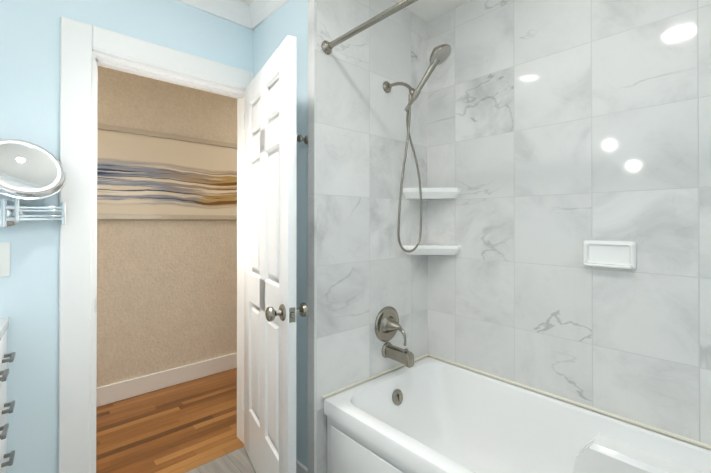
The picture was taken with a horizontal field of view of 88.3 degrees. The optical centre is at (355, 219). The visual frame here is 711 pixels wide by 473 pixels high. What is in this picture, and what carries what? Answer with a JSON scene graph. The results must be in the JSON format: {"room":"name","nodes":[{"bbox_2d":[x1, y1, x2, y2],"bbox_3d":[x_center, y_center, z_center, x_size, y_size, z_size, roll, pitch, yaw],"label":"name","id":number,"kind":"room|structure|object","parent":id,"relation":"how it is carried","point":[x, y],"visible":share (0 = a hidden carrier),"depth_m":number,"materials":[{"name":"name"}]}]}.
{"room":"bathroom","nodes":[
{"label":"bathroom","id":0,"kind":"room"},
{"bbox_2d":[0,0,252,472],"bbox_3d":[-0.796,0.042,1.915,4.700,2.400,0.120,0,0,-42],"label":"wall","id":1,"kind":"structure","parent":0,"point":[29,100],"depth_m":1.44,"materials":[{"name":"blue paint"}]},
{"bbox_2d":[0,242,9,276],"bbox_3d":[-1.325,0.149,1.344,0.086,0.128,0.010,0,0,-42],"label":"outlet","id":2,"kind":"object","parent":1,"relation":"attached to","point":[4,259],"visible":1,"depth_m":1.36,"materials":[{"name":"white plastic"}]},
{"bbox_2d":[0,139,65,226],"bbox_3d":[-1.211,-0.133,1.331,0.258,0.322,0.184,0,0,-42],"label":"magnifying mirror","id":3,"kind":"object","parent":1,"relation":"attached to","point":[28,170],"visible":1,"depth_m":1.34,"materials":[{"name":"silver metal"}]},
{"bbox_2d":[58,16,253,472],"bbox_3d":[-0.920,0.213,1.797,0.838,2.055,0.161,0,0,-42],"label":"door frame","id":4,"kind":"structure","parent":1,"relation":"attached to","point":[86,50],"depth_m":1.52,"materials":[{"name":"white paint"}]},
{"bbox_2d":[176,0,255,29],"bbox_3d":[-1.144,-1.111,1.488,1.600,0.100,0.050,0,0,-42],"label":"crown molding","id":5,"kind":"structure","parent":1,"relation":"attached to","point":[236,11],"depth_m":1.92,"materials":[{"name":"white paint"}]},
{"bbox_2d":[242,35,308,472],"bbox_3d":[-0.416,0.261,1.703,0.171,1.935,0.700,0,0,-30],"label":"door leaf","id":6,"kind":"structure","parent":1,"relation":"in","point":[271,310],"depth_m":1.58,"materials":[{"name":"white paint"}]},
{"bbox_2d":[96,66,236,387],"bbox_3d":[-1.521,0.046,2.710,4.700,2.400,0.120,0,0,-42],"label":"wall","id":7,"kind":"structure","parent":0,"point":[166,294],"depth_m":2.71,"materials":[{"name":"beige paint"}]},
{"bbox_2d":[96,353,236,406],"bbox_3d":[-1.476,1.183,2.654,4.500,0.125,0.014,0,0,-42],"label":"baseboard","id":8,"kind":"structure","parent":7,"relation":"attached to","point":[114,392],"depth_m":2.70,"materials":[{"name":"white paint"}]},
{"bbox_2d":[97,123,236,219],"bbox_3d":[-1.542,-0.320,2.597,1.575,0.640,0.022,0,0,-42],"label":"painting","id":9,"kind":"object","parent":7,"relation":"attached to","point":[147,174],"visible":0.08,"depth_m":2.70,"materials":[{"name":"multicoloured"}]},
{"bbox_2d":[96,368,255,472],"bbox_3d":[-0.405,1.264,1.482,4.700,0.050,3.430,0,0,-42],"label":"floor","id":10,"kind":"structure","parent":0,"point":[184,427],"depth_m":2.15,"materials":[{"name":"brown wood"}]},
{"bbox_2d":[0,321,15,472],"bbox_3d":[-1.022,0.814,0.604,0.665,0.840,1.498,0,0,-42],"label":"bathroom vanity","id":11,"kind":"object","parent":10,"relation":"on","point":[4,373],"depth_m":1.27,"materials":[{"name":"white wood"}]},
{"bbox_2d":[0,317,7,392],"bbox_3d":[-1.025,0.377,0.594,0.646,0.034,1.512,0,0,-42],"label":"countertop","id":12,"kind":"structure","parent":11,"relation":"on","point":[3,321],"depth_m":1.26,"materials":[{"name":"white stone"}]},
{"bbox_2d":[324,357,710,472],"bbox_3d":[0.648,1.013,1.314,0.767,0.450,1.514,0,0,-42],"label":"bathtub","id":13,"kind":"object","parent":10,"relation":"on","point":[428,415],"visible":1,"depth_m":1.61,"materials":[{"name":"white ceramic"}]},
{"bbox_2d":[253,0,307,467],"bbox_3d":[-0.035,0.043,2.135,0.920,2.400,0.582,0,0,-42],"label":"wall","id":14,"kind":"structure","parent":0,"point":[273,31],"depth_m":1.69,"materials":[{"name":"blue paint"}]},
{"bbox_2d":[248,0,288,26],"bbox_3d":[-0.373,-1.109,1.792,0.050,0.100,0.522,0,0,-42],"label":"crown molding","id":15,"kind":"structure","parent":14,"relation":"attached to","point":[253,14],"depth_m":1.92,"materials":[{"name":"white paint"}]},
{"bbox_2d":[296,459,307,472],"bbox_3d":[-0.386,1.179,1.822,0.014,0.125,0.522,0,0,-42],"label":"baseboard","id":16,"kind":"structure","parent":14,"relation":"attached to","point":[300,468],"depth_m":1.67,"materials":[{"name":"white paint"}]},
{"bbox_2d":[297,135,307,143],"bbox_3d":[-0.236,-0.360,1.640,0.048,0.040,0.040,0,0,-42],"label":"robe hook","id":17,"kind":"object","parent":14,"relation":"attached to","point":[300,138],"visible":0.96,"depth_m":1.63,"materials":[{"name":"silver metal"}]},
{"bbox_2d":[239,0,470,21],"bbox_3d":[-0.175,-1.188,0.976,2.700,0.050,2.354,0,0,-42],"label":"ceiling","id":18,"kind":"structure","parent":0,"point":[427,10],"depth_m":1.99,"materials":[{"name":"paint"}]},
{"bbox_2d":[308,0,427,472],"bbox_3d":[0.106,0.041,1.860,0.780,2.400,0.030,0,0,-42],"label":"tiled wall","id":19,"kind":"structure","parent":0,"point":[358,267],"depth_m":1.78,"materials":[{"name":"stone"}]},
{"bbox_2d":[321,0,417,54],"bbox_3d":[0.383,-0.773,1.081,0.060,0.060,1.520,0,0,-42],"label":"curtain rod","id":20,"kind":"object","parent":19,"relation":"attached to","point":[327,47],"visible":1,"depth_m":1.45,"materials":[{"name":"silver metal"}]},
{"bbox_2d":[375,306,406,345],"bbox_3d":[0.209,0.541,1.851,0.180,0.180,0.138,0,0,-42],"label":"shower valve","id":21,"kind":"object","parent":19,"relation":"attached to","point":[387,325],"visible":1,"depth_m":1.86,"materials":[{"name":"silver metal"}]},
{"bbox_2d":[381,342,413,367],"bbox_3d":[0.217,0.677,1.841,0.079,0.082,0.163,0,0,-42],"label":"tub spout","id":22,"kind":"object","parent":19,"relation":"attached to","point":[405,356],"visible":1,"depth_m":1.81,"materials":[{"name":"silver metal"}]},
{"bbox_2d":[383,44,450,252],"bbox_3d":[0.320,-0.316,1.804,0.187,0.968,0.364,0,0,-42],"label":"shower head","id":23,"kind":"object","parent":19,"relation":"attached to","point":[440,54],"visible":1,"depth_m":1.78},
{"bbox_2d":[428,0,710,449],"bbox_3d":[0.930,0.040,1.584,0.022,2.400,1.532,0,0,-42],"label":"tiled wall","id":24,"kind":"structure","parent":0,"point":[548,137],"depth_m":1.56,"materials":[{"name":"stone"}]},
{"bbox_2d":[403,244,460,254],"bbox_3d":[0.414,0.166,1.983,0.221,0.052,0.221,0,0,-42],"label":"corner shelf","id":25,"kind":"object","parent":24,"relation":"attached to","point":[432,249],"visible":0.87,"depth_m":1.97,"materials":[{"name":"white ceramic"}]},
{"bbox_2d":[403,188,460,199],"bbox_3d":[0.414,-0.142,1.984,0.221,0.057,0.221,0,0,-42],"label":"corner shelf","id":26,"kind":"object","parent":24,"relation":"attached to","point":[434,193],"visible":1,"depth_m":1.97,"materials":[{"name":"white ceramic"}]},
{"bbox_2d":[583,240,636,268],"bbox_3d":[1.009,0.139,1.466,0.040,0.108,0.180,0,0,-42],"label":"soap dish","id":27,"kind":"object","parent":24,"relation":"attached to","point":[611,254],"visible":1,"depth_m":1.46,"materials":[{"name":"white ceramic"}]}
]}

